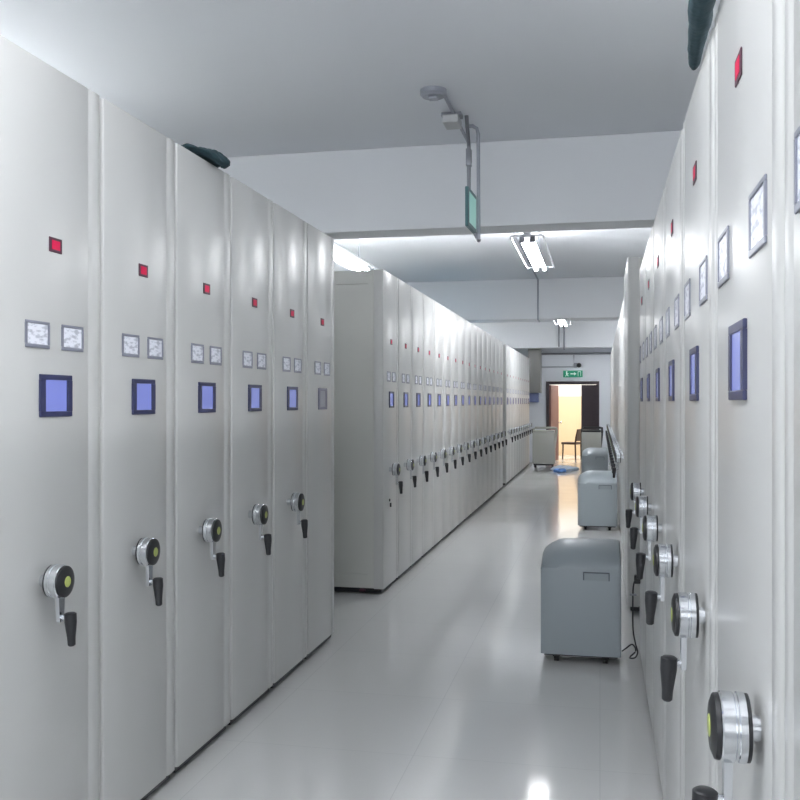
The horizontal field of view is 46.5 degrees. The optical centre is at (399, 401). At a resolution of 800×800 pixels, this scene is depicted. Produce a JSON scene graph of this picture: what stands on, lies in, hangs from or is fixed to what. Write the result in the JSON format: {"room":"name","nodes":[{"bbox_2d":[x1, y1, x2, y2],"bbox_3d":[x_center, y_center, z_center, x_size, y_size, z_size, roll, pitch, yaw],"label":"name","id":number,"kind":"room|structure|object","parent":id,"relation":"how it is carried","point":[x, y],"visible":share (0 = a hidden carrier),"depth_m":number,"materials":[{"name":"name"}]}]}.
{"room":"archive storage room","nodes":[
{"label":"archive storage room","id":0,"kind":"room"},
{"bbox_2d":[0,0,719,322],"bbox_3d":[1.855,-2.060,11.006,11.400,0.120,26.700,0,0,12],"label":"ceiling","id":1,"kind":"structure","parent":0,"point":[233,78],"depth_m":5.64,"materials":[{"name":"paint"}]},
{"bbox_2d":[334,239,378,270],"bbox_3d":[-0.656,-1.785,10.267,0.336,0.430,2.224,0,0,12],"label":"lamp","id":2,"kind":"object","parent":1,"relation":"hanging from","point":[340,251],"visible":0.37,"depth_m":10.59,"materials":[{"name":"silver metal"}]},
{"bbox_2d":[420,86,445,100],"bbox_3d":[0.213,-1.969,5.963,0.170,0.062,0.170,0,0,12],"label":"smoke detector","id":3,"kind":"object","parent":1,"relation":"attached to","point":[431,93],"visible":1,"depth_m":5.91,"materials":[{"name":"white plastic"}]},
{"bbox_2d":[219,131,680,239],"bbox_3d":[1.044,-1.675,7.231,11.400,0.650,0.320,0,0,12],"label":"ceiling beam","id":4,"kind":"structure","parent":1,"relation":"attached to","point":[617,181],"depth_m":7.20,"materials":[{"name":"paint"}]},
{"bbox_2d":[441,111,462,129],"bbox_3d":[0.362,-1.958,6.454,0.140,0.085,0.180,0,0,12],"label":"junction box","id":5,"kind":"object","parent":1,"relation":"attached to","point":[451,121],"visible":0.99,"depth_m":6.39,"materials":[{"name":"grey plastic"}]},
{"bbox_2d":[444,95,470,143],"bbox_3d":[0.408,-1.986,6.581,0.024,0.023,1.191,0,0,12],"label":"conduit","id":6,"kind":"object","parent":1,"relation":"attached to","point":[446,99],"visible":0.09,"depth_m":6.30,"materials":[{"name":"silver metal"}]},
{"bbox_2d":[465,115,480,241],"bbox_3d":[0.501,-1.560,6.494,0.104,0.855,0.340,0,0,12],"label":"hanging sign","id":7,"kind":"object","parent":1,"relation":"hanging from","point":[472,203],"visible":1,"depth_m":6.54,"materials":[{"name":"silver metal"}]},
{"bbox_2d":[406,277,623,321],"bbox_3d":[2.749,-1.675,15.162,11.400,0.650,0.320,0,0,12],"label":"ceiling beam","id":8,"kind":"structure","parent":1,"relation":"attached to","point":[592,298],"depth_m":15.15,"materials":[{"name":"paint"}]},
{"bbox_2d":[513,233,539,321],"bbox_3d":[1.460,-1.661,11.472,0.028,0.677,8.116,0,0,12],"label":"conduit","id":9,"kind":"object","parent":1,"relation":"attached to","point":[517,239],"visible":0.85,"depth_m":14.78,"materials":[{"name":"silver metal"}]},
{"bbox_2d":[510,232,554,271],"bbox_3d":[1.471,-1.785,10.168,0.336,0.430,2.224,0,0,12],"label":"lamp","id":10,"kind":"object","parent":1,"relation":"hanging from","point":[528,237],"visible":0.94,"depth_m":9.84,"materials":[{"name":"grey metal"}]},
{"bbox_2d":[472,320,617,348],"bbox_3d":[4.470,-1.675,23.162,11.400,0.650,0.320,0,0,12],"label":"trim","id":11,"kind":"structure","parent":1,"relation":"attached to","point":[581,334],"depth_m":23.15,"materials":[{"name":"paint"}]},
{"bbox_2d":[558,325,559,346],"bbox_3d":[3.946,-1.649,23.090,0.038,0.562,0.040,0,0,12],"label":"vertical conduit","id":12,"kind":"object","parent":11,"relation":"attached to","point":[558,325],"visible":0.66,"depth_m":23.07,"materials":[{"name":"silver metal"}]},
{"bbox_2d":[563,325,564,349],"bbox_3d":[4.070,-1.610,23.063,0.042,0.640,0.044,0,0,12],"label":"vertical conduit","id":13,"kind":"object","parent":11,"relation":"attached to","point":[563,325],"visible":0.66,"depth_m":23.05,"materials":[{"name":"silver metal"}]},
{"bbox_2d":[553,320,571,326],"bbox_3d":[3.187,-1.785,18.340,0.336,0.430,2.224,0,0,12],"label":"lamp","id":14,"kind":"object","parent":1,"relation":"hanging from","point":[563,322],"visible":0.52,"depth_m":18.89,"materials":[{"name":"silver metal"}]},
{"bbox_2d":[145,455,662,799],"bbox_3d":[2.192,1.600,12.570,11.400,0.100,29.900,0,0,12],"label":"floor","id":15,"kind":"structure","parent":0,"point":[437,684],"depth_m":4.83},
{"bbox_2d":[0,35,99,799],"bbox_3d":[-2.610,0.242,3.294,3.314,2.615,0.576,0,0,12],"label":"shelving unit","id":16,"kind":"object","parent":15,"relation":"on","point":[50,121],"visible":1,"depth_m":2.92,"materials":[{"name":"metal"}]},
{"bbox_2d":[52,240,59,250],"bbox_3d":[-1.098,-0.500,2.969,0.001,0.029,0.044,0,0,12],"label":"indicator light","id":17,"kind":"object","parent":16,"relation":"attached to","point":[55,243],"depth_m":2.97,"materials":[{"name":"red plastic"}]},
{"bbox_2d":[100,98,174,799],"bbox_3d":[-2.487,0.242,3.865,3.314,2.615,0.576,0,0,12],"label":"shelving unit","id":18,"kind":"object","parent":15,"relation":"on","point":[137,161],"visible":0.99,"depth_m":3.46,"materials":[{"name":"metal"}]},
{"bbox_2d":[141,266,146,274],"bbox_3d":[-0.975,-0.500,3.540,0.001,0.029,0.044,0,0,12],"label":"indicator light","id":19,"kind":"object","parent":18,"relation":"attached to","point":[143,268],"depth_m":3.54,"materials":[{"name":"red plastic"}]},
{"bbox_2d":[172,144,229,772],"bbox_3d":[-2.364,0.242,4.436,3.314,2.615,0.576,0,0,12],"label":"shelving unit","id":20,"kind":"object","parent":15,"relation":"on","point":[202,190],"visible":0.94,"depth_m":4.04,"materials":[{"name":"metal"}]},
{"bbox_2d":[181,143,229,168],"bbox_3d":[-0.949,-1.092,4.201,0.371,0.078,0.366,0,0,12],"label":"folded cloth","id":21,"kind":"object","parent":20,"relation":"on","point":[216,158],"visible":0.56,"depth_m":4.09,"materials":[{"name":"fabric"}]},
{"bbox_2d":[227,177,272,724],"bbox_3d":[-2.241,0.242,5.007,3.314,2.615,0.576,0,0,12],"label":"shelving unit","id":22,"kind":"object","parent":15,"relation":"on","point":[251,213],"visible":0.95,"depth_m":4.60,"materials":[{"name":"metal"}]},
{"bbox_2d":[270,203,307,687],"bbox_3d":[-2.118,0.242,5.578,3.314,2.615,0.576,0,0,12],"label":"shelving unit","id":23,"kind":"object","parent":15,"relation":"on","point":[290,522],"visible":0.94,"depth_m":5.20,"materials":[{"name":"metal"}]},
{"bbox_2d":[303,223,333,658],"bbox_3d":[-2.048,0.234,6.160,3.207,2.633,0.576,0,0,12],"label":"shelving unit","id":24,"kind":"object","parent":15,"relation":"on","point":[320,246],"visible":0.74,"depth_m":5.77,"materials":[{"name":"metal"}]},
{"bbox_2d":[334,269,402,592],"bbox_3d":[-1.582,0.242,8.072,3.314,2.615,0.580,0,0,12],"label":"shelving unit","id":25,"kind":"object","parent":15,"relation":"on","point":[367,469],"visible":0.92,"depth_m":7.54,"materials":[{"name":"metal"}]},
{"bbox_2d":[396,279,416,578],"bbox_3d":[-1.458,0.242,8.650,3.314,2.615,0.576,0,0,12],"label":"shelving unit","id":26,"kind":"object","parent":15,"relation":"on","point":[405,460],"visible":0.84,"depth_m":8.28,"materials":[{"name":"metal"}]},
{"bbox_2d":[410,287,428,566],"bbox_3d":[-1.334,0.242,9.225,3.314,2.615,0.576,0,0,12],"label":"shelving unit","id":27,"kind":"object","parent":15,"relation":"on","point":[419,459],"visible":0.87,"depth_m":8.87,"materials":[{"name":"metal"}]},
{"bbox_2d":[421,294,438,556],"bbox_3d":[-1.210,0.242,9.800,3.314,2.615,0.576,0,0,12],"label":"shelving unit","id":28,"kind":"object","parent":15,"relation":"on","point":[428,303],"visible":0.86,"depth_m":9.43,"materials":[{"name":"metal"}]},
{"bbox_2d":[432,301,448,547],"bbox_3d":[-1.087,0.242,10.376,3.314,2.615,0.576,0,0,12],"label":"shelving unit","id":29,"kind":"object","parent":15,"relation":"on","point":[438,308],"visible":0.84,"depth_m":10.02,"materials":[{"name":"metal"}]},
{"bbox_2d":[441,306,456,539],"bbox_3d":[-0.963,0.242,10.951,3.314,2.615,0.576,0,0,12],"label":"shelving unit","id":30,"kind":"object","parent":15,"relation":"on","point":[450,451],"visible":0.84,"depth_m":10.54,"materials":[{"name":"metal"}]},
{"bbox_2d":[450,311,463,532],"bbox_3d":[-0.839,0.242,11.526,3.314,2.615,0.576,0,0,12],"label":"shelving unit","id":31,"kind":"object","parent":15,"relation":"on","point":[454,317],"visible":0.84,"depth_m":11.12,"materials":[{"name":"metal"}]},
{"bbox_2d":[457,316,470,525],"bbox_3d":[-0.715,0.242,12.102,3.314,2.615,0.576,0,0,12],"label":"shelving unit","id":32,"kind":"object","parent":15,"relation":"on","point":[462,322],"visible":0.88,"depth_m":11.77,"materials":[{"name":"metal"}]},
{"bbox_2d":[464,320,476,519],"bbox_3d":[-0.592,0.242,12.677,3.314,2.615,0.576,0,0,12],"label":"shelving unit","id":33,"kind":"object","parent":15,"relation":"on","point":[469,440],"visible":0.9,"depth_m":12.30,"materials":[{"name":"metal"}]},
{"bbox_2d":[470,324,481,514],"bbox_3d":[-0.468,0.242,13.252,3.314,2.615,0.576,0,0,12],"label":"shelving unit","id":34,"kind":"object","parent":15,"relation":"on","point":[474,328],"visible":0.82,"depth_m":12.89,"materials":[{"name":"metal"}]},
{"bbox_2d":[476,327,486,509],"bbox_3d":[-0.344,0.242,13.828,3.314,2.615,0.576,0,0,12],"label":"shelving unit","id":35,"kind":"object","parent":15,"relation":"on","point":[479,331],"visible":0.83,"depth_m":13.43,"materials":[{"name":"metal"}]},
{"bbox_2d":[482,330,491,504],"bbox_3d":[-0.221,0.242,14.403,3.314,2.615,0.576,0,0,12],"label":"shelving unit","id":36,"kind":"object","parent":15,"relation":"on","point":[484,334],"visible":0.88,"depth_m":14.01,"materials":[{"name":"metal"}]},
{"bbox_2d":[486,333,495,500],"bbox_3d":[-0.097,0.242,14.979,3.314,2.615,0.576,0,0,12],"label":"shelving unit","id":37,"kind":"object","parent":15,"relation":"on","point":[489,337],"visible":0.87,"depth_m":14.64,"materials":[{"name":"metal"}]},
{"bbox_2d":[490,336,499,497],"bbox_3d":[0.027,0.242,15.554,3.314,2.615,0.576,0,0,12],"label":"shelving unit","id":38,"kind":"object","parent":15,"relation":"on","point":[493,338],"visible":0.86,"depth_m":15.19,"materials":[{"name":"metal"}]},
{"bbox_2d":[494,339,503,493],"bbox_3d":[0.151,0.242,16.129,3.314,2.615,0.576,0,0,12],"label":"shelving unit","id":39,"kind":"object","parent":15,"relation":"on","point":[497,340],"visible":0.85,"depth_m":15.79,"materials":[{"name":"metal"}]},
{"bbox_2d":[498,341,506,490],"bbox_3d":[0.275,0.242,16.704,3.314,2.615,0.576,0,0,12],"label":"shelving unit","id":40,"kind":"object","parent":15,"relation":"on","point":[500,342],"visible":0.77,"depth_m":16.28,"materials":[{"name":"metal"}]},
{"bbox_2d":[503,344,512,484],"bbox_3d":[0.515,0.242,17.824,3.314,2.615,0.576,0,0,12],"label":"shelving unit","id":41,"kind":"object","parent":15,"relation":"on","point":[505,347],"visible":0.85,"depth_m":17.31,"materials":[{"name":"metal"}]},
{"bbox_2d":[508,347,515,481],"bbox_3d":[0.639,0.242,18.398,3.314,2.615,0.576,0,0,12],"label":"shelving unit","id":42,"kind":"object","parent":15,"relation":"on","point":[510,348],"visible":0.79,"depth_m":18.08,"materials":[{"name":"metal"}]},
{"bbox_2d":[512,348,518,477],"bbox_3d":[0.762,0.242,18.971,3.314,2.615,0.576,0,0,12],"label":"shelving unit","id":43,"kind":"object","parent":15,"relation":"on","point":[515,428],"visible":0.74,"depth_m":18.55,"materials":[{"name":"metal"}]},
{"bbox_2d":[514,350,520,476],"bbox_3d":[0.885,0.242,19.544,3.314,2.615,0.576,0,0,12],"label":"shelving unit","id":44,"kind":"object","parent":15,"relation":"on","point":[515,351],"visible":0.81,"depth_m":19.15,"materials":[{"name":"metal"}]},
{"bbox_2d":[516,352,522,474],"bbox_3d":[1.008,0.242,20.118,3.314,2.615,0.576,0,0,12],"label":"shelving unit","id":45,"kind":"object","parent":15,"relation":"on","point":[517,352],"visible":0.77,"depth_m":19.68,"materials":[{"name":"metal"}]},
{"bbox_2d":[518,353,525,472],"bbox_3d":[1.132,0.242,20.691,3.314,2.615,0.576,0,0,12],"label":"shelving unit","id":46,"kind":"object","parent":15,"relation":"on","point":[520,354],"visible":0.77,"depth_m":20.35,"materials":[{"name":"metal"}]},
{"bbox_2d":[521,355,527,470],"bbox_3d":[1.255,0.242,21.265,3.314,2.615,0.576,0,0,12],"label":"shelving unit","id":47,"kind":"object","parent":15,"relation":"on","point":[525,426],"visible":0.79,"depth_m":20.88,"materials":[{"name":"metal"}]},
{"bbox_2d":[523,356,529,468],"bbox_3d":[1.378,0.242,21.838,3.314,2.615,0.576,0,0,12],"label":"shelving unit","id":48,"kind":"object","parent":15,"relation":"on","point":[524,356],"visible":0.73,"depth_m":21.43,"materials":[{"name":"metal"}]},
{"bbox_2d":[525,357,530,466],"bbox_3d":[1.502,0.242,22.412,3.314,2.615,0.576,0,0,12],"label":"shelving unit","id":49,"kind":"object","parent":15,"relation":"on","point":[526,357],"visible":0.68,"depth_m":22.02,"materials":[{"name":"metal"}]},
{"bbox_2d":[528,358,532,463],"bbox_3d":[1.625,0.242,22.985,3.314,2.615,0.576,0,0,12],"label":"shelving unit","id":50,"kind":"object","parent":15,"relation":"on","point":[528,358],"visible":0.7,"depth_m":22.63,"materials":[{"name":"metal"}]},
{"bbox_2d":[532,427,557,467],"bbox_3d":[3.439,1.071,22.122,0.593,0.957,0.458,0,0,12],"label":"wheeled dehumidifier","id":51,"kind":"object","parent":15,"relation":"on","point":[543,441],"visible":0.97,"depth_m":21.91,"materials":[{"name":"beige plastic"}]},
{"bbox_2d":[553,468,565,472],"bbox_3d":[3.536,1.508,20.567,0.283,0.082,0.290,0,0,-33],"label":"heap","id":52,"kind":"object","parent":15,"relation":"on","point":[559,470],"visible":1,"depth_m":20.47,"materials":[{"name":"blue"}]},
{"bbox_2d":[551,465,578,470],"bbox_3d":[3.763,1.495,21.205,0.633,0.107,0.995,0,0,12],"label":"heap","id":53,"kind":"object","parent":15,"relation":"on","point":[567,467],"visible":0.71,"depth_m":21.00,"materials":[{"name":"blue fabric"}]},
{"bbox_2d":[561,429,580,459],"bbox_3d":[4.680,1.140,25.168,0.492,0.821,0.420,0,0,37],"label":"wooden chair","id":54,"kind":"object","parent":15,"relation":"on","point":[578,432],"visible":0.73,"depth_m":24.99,"materials":[{"name":"brown wood"}]},
{"bbox_2d":[541,538,620,663],"bbox_3d":[1.103,1.200,5.660,0.466,0.700,0.370,0,0,12],"label":"dehumidifier","id":55,"kind":"object","parent":15,"relation":"on","point":[581,577],"visible":1,"depth_m":5.50,"materials":[{"name":"grey plastic"}]},
{"bbox_2d":[622,575,639,658],"bbox_3d":[1.364,1.267,5.491,0.108,0.484,0.094,0,0,12],"label":"power cord","id":56,"kind":"object","parent":55,"relation":"attached to","point":[636,581],"visible":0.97,"depth_m":5.50,"materials":[{"name":"black plastic"}]},
{"bbox_2d":[581,426,602,451],"bbox_3d":[4.607,1.071,22.322,0.533,0.957,0.458,0,0,12],"label":"wheeled dehumidifier","id":57,"kind":"object","parent":15,"relation":"on","point":[589,438],"visible":0.59,"depth_m":22.12,"materials":[{"name":"beige plastic"}]},
{"bbox_2d":[582,448,607,472],"bbox_3d":[3.606,1.200,17.196,0.466,0.700,0.370,0,0,12],"label":"dehumidifier","id":58,"kind":"object","parent":15,"relation":"on","point":[595,459],"visible":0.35,"depth_m":17.03,"materials":[{"name":"grey plastic"}]},
{"bbox_2d":[578,470,616,529],"bbox_3d":[2.417,1.200,11.383,0.466,0.700,0.370,0,0,12],"label":"dehumidifier","id":59,"kind":"object","parent":15,"relation":"on","point":[597,490],"visible":1,"depth_m":11.21,"materials":[{"name":"grey plastic"}]},
{"bbox_2d":[605,355,610,467],"bbox_3d":[6.306,0.242,20.866,3.314,2.615,0.576,0,0,12],"label":"shelving unit","id":60,"kind":"object","parent":15,"relation":"on","point":[610,355],"visible":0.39,"depth_m":21.29,"materials":[{"name":"metal"}]},
{"bbox_2d":[606,351,611,470],"bbox_3d":[5.937,0.242,19.153,3.314,2.615,0.576,0,0,12],"label":"shelving unit","id":61,"kind":"object","parent":15,"relation":"on","point":[611,351],"visible":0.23,"depth_m":19.44,"materials":[{"name":"metal"}]},
{"bbox_2d":[606,347,612,454],"bbox_3d":[5.569,0.242,17.440,3.314,2.615,0.576,0,0,12],"label":"shelving unit","id":62,"kind":"object","parent":15,"relation":"on","point":[612,347],"visible":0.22,"depth_m":17.88,"materials":[{"name":"metal"}]},
{"bbox_2d":[607,342,613,456],"bbox_3d":[5.323,0.242,16.298,3.314,2.615,0.576,0,0,12],"label":"shelving unit","id":63,"kind":"object","parent":15,"relation":"on","point":[613,342],"visible":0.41,"depth_m":16.56,"materials":[{"name":"metal"}]},
{"bbox_2d":[607,338,614,463],"bbox_3d":[5.078,0.242,15.156,3.314,2.615,0.576,0,0,12],"label":"shelving unit","id":64,"kind":"object","parent":15,"relation":"on","point":[614,338],"visible":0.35,"depth_m":15.42,"materials":[{"name":"metal"}]},
{"bbox_2d":[608,333,615,466],"bbox_3d":[4.832,0.242,14.014,3.314,2.615,0.576,0,0,12],"label":"shelving unit","id":65,"kind":"object","parent":15,"relation":"on","point":[615,333],"visible":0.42,"depth_m":14.42,"materials":[{"name":"metal"}]},
{"bbox_2d":[608,329,616,471],"bbox_3d":[4.709,0.242,13.443,3.314,2.615,0.576,0,0,12],"label":"shelving unit","id":66,"kind":"object","parent":15,"relation":"on","point":[616,329],"visible":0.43,"depth_m":13.52,"materials":[{"name":"metal"}]},
{"bbox_2d":[609,324,617,511],"bbox_3d":[4.464,0.242,12.301,3.314,2.615,0.576,0,0,12],"label":"shelving unit","id":67,"kind":"object","parent":15,"relation":"on","point":[617,324],"visible":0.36,"depth_m":12.77,"materials":[{"name":"metal"}]},
{"bbox_2d":[609,320,618,517],"bbox_3d":[4.341,0.242,11.730,3.314,2.615,0.576,0,0,12],"label":"shelving unit","id":68,"kind":"object","parent":15,"relation":"on","point":[618,320],"visible":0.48,"depth_m":12.08,"materials":[{"name":"metal"}]},
{"bbox_2d":[610,316,619,523],"bbox_3d":[4.218,0.242,11.159,3.314,2.615,0.576,0,0,12],"label":"shelving unit","id":69,"kind":"object","parent":15,"relation":"on","point":[611,455],"visible":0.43,"depth_m":11.46,"materials":[{"name":"metal"}]},
{"bbox_2d":[610,311,620,529],"bbox_3d":[4.096,0.242,10.588,3.314,2.615,0.576,0,0,12],"label":"shelving unit","id":70,"kind":"object","parent":15,"relation":"on","point":[611,458],"visible":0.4,"depth_m":10.90,"materials":[{"name":"metal"}]},
{"bbox_2d":[611,307,621,536],"bbox_3d":[3.973,0.242,10.018,3.314,2.615,0.576,0,0,12],"label":"shelving unit","id":71,"kind":"object","parent":15,"relation":"on","point":[614,448],"visible":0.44,"depth_m":10.40,"materials":[{"name":"metal"}]},
{"bbox_2d":[612,298,623,548],"bbox_3d":[3.850,0.242,9.447,3.314,2.615,0.576,0,0,12],"label":"shelving unit","id":72,"kind":"object","parent":15,"relation":"on","point":[615,451],"visible":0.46,"depth_m":9.82,"materials":[{"name":"metal"}]},
{"bbox_2d":[612,453,623,477],"bbox_3d":[3.727,0.242,8.876,3.314,2.615,0.576,0,0,12],"label":"shelving unit","id":73,"kind":"object","parent":15,"relation":"on","point":[618,457],"visible":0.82,"depth_m":9.26,"materials":[{"name":"metal"}]},
{"bbox_2d":[624,269,625,589],"bbox_3d":[3.422,0.242,7.355,3.202,2.615,0.576,0,0,12],"label":"shelving unit","id":74,"kind":"object","parent":15,"relation":"on","point":[625,269],"visible":0.15,"depth_m":7.44,"materials":[{"name":"metal"}]},
{"bbox_2d":[626,257,642,610],"bbox_3d":[3.299,0.242,6.784,3.202,2.615,0.576,0,0,12],"label":"shelving unit","id":75,"kind":"object","parent":15,"relation":"on","point":[633,265],"visible":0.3,"depth_m":6.83,"materials":[{"name":"metal"}]},
{"bbox_2d":[625,252,645,684],"bbox_3d":[2.895,0.375,4.969,3.298,2.350,0.746,0,0,12],"label":"shelving unit","id":76,"kind":"object","parent":15,"relation":"on","point":[636,488],"visible":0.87,"depth_m":5.13,"materials":[{"name":"metal"}]},
{"bbox_2d":[630,225,653,734],"bbox_3d":[2.736,0.375,4.230,3.298,2.350,0.746,0,0,12],"label":"shelving unit","id":77,"kind":"object","parent":15,"relation":"on","point":[644,505],"visible":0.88,"depth_m":4.42,"materials":[{"name":"metal"}]},
{"bbox_2d":[636,188,664,799],"bbox_3d":[2.577,0.375,3.491,3.298,2.350,0.746,0,0,12],"label":"shelving unit","id":78,"kind":"object","parent":15,"relation":"on","point":[653,526],"visible":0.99,"depth_m":3.69,"materials":[{"name":"metal"}]},
{"bbox_2d":[645,129,682,799],"bbox_3d":[2.418,0.375,2.753,3.298,2.350,0.746,0,0,12],"label":"shelving unit","id":79,"kind":"object","parent":15,"relation":"on","point":[667,557],"visible":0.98,"depth_m":2.96,"materials":[{"name":"metal"}]},
{"bbox_2d":[660,27,714,799],"bbox_3d":[2.259,0.375,2.014,3.298,2.350,0.746,0,0,12],"label":"shelving unit","id":80,"kind":"object","parent":15,"relation":"on","point":[692,609],"visible":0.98,"depth_m":2.18,"materials":[{"name":"metal"}]},
{"bbox_2d":[692,0,784,799],"bbox_3d":[2.100,0.375,1.276,3.298,2.350,0.746,0,0,12],"label":"shelving unit","id":81,"kind":"object","parent":15,"relation":"on","point":[746,708],"visible":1,"depth_m":1.43,"materials":[{"name":"metal"}]},
{"bbox_2d":[687,0,715,69],"bbox_3d":[0.628,-0.838,1.866,0.094,0.064,0.881,0,0,8],"label":"cloth","id":82,"kind":"object","parent":81,"relation":"on","point":[700,12],"visible":1,"depth_m":2.01,"materials":[{"name":"fabric"}]},
{"bbox_2d":[735,55,738,79],"bbox_3d":[0.581,-0.576,1.602,0.001,0.029,0.044,0,0,12],"label":"indicator light","id":83,"kind":"object","parent":81,"relation":"attached to","point":[737,59],"depth_m":1.60,"materials":[{"name":"red plastic"}]},
{"bbox_2d":[785,0,799,799],"bbox_3d":[1.942,0.375,0.537,3.298,2.350,0.746,0,0,12],"label":"shelving unit","id":84,"kind":"object","parent":15,"relation":"on","point":[792,7],"visible":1,"depth_m":1.17,"materials":[{"name":"paint"}]},
{"bbox_2d":[514,348,611,458],"bbox_3d":[4.641,-0.225,23.960,11.400,3.550,0.200,0,0,12],"label":"wall","id":85,"kind":"structure","parent":0,"point":[594,367],"depth_m":23.89,"materials":[{"name":"paint"}]},
{"bbox_2d":[528,349,541,401],"bbox_3d":[3.464,-0.686,23.876,0.315,1.388,0.458,0,0,12],"label":"upper cabinet","id":86,"kind":"object","parent":85,"relation":"attached to","point":[534,355],"visible":0.8,"depth_m":23.65,"materials":[{"name":"grey metal"}]},
{"bbox_2d":[546,381,598,461],"bbox_3d":[4.524,0.510,24.320,1.340,2.080,0.915,0,0,12],"label":"door","id":87,"kind":"structure","parent":85,"relation":"in","point":[589,389],"depth_m":23.89,"materials":[{"name":"brown wood"}]},
{"bbox_2d":[563,370,582,376],"bbox_3d":[4.439,-0.723,23.879,0.490,0.170,0.043,0,0,12],"label":"exit sign","id":88,"kind":"object","parent":85,"relation":"attached to","point":[579,373],"visible":1,"depth_m":23.86,"materials":[{"name":"teal plastic"}]},
{"bbox_2d":[542,352,610,354],"bbox_3d":[4.525,-1.239,23.862,1.791,0.053,0.056,0,0,12],"label":"pipe","id":89,"kind":"object","parent":85,"relation":"attached to","point":[592,353],"visible":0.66,"depth_m":23.83,"materials":[{"name":"silver metal"}]},
{"bbox_2d":[574,363,580,367],"bbox_3d":[4.548,-0.942,23.826,0.190,0.120,0.100,0,0,12],"label":"security camera","id":90,"kind":"object","parent":85,"relation":"attached to","point":[576,365],"depth_m":23.82,"materials":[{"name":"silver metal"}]},
{"bbox_2d":[558,385,580,454],"bbox_3d":[5.031,0.100,27.200,4.800,2.900,0.100,0,0,12],"label":"wall","id":91,"kind":"structure","parent":0,"point":[569,406],"depth_m":27.17,"materials":[{"name":"yellow paint"}]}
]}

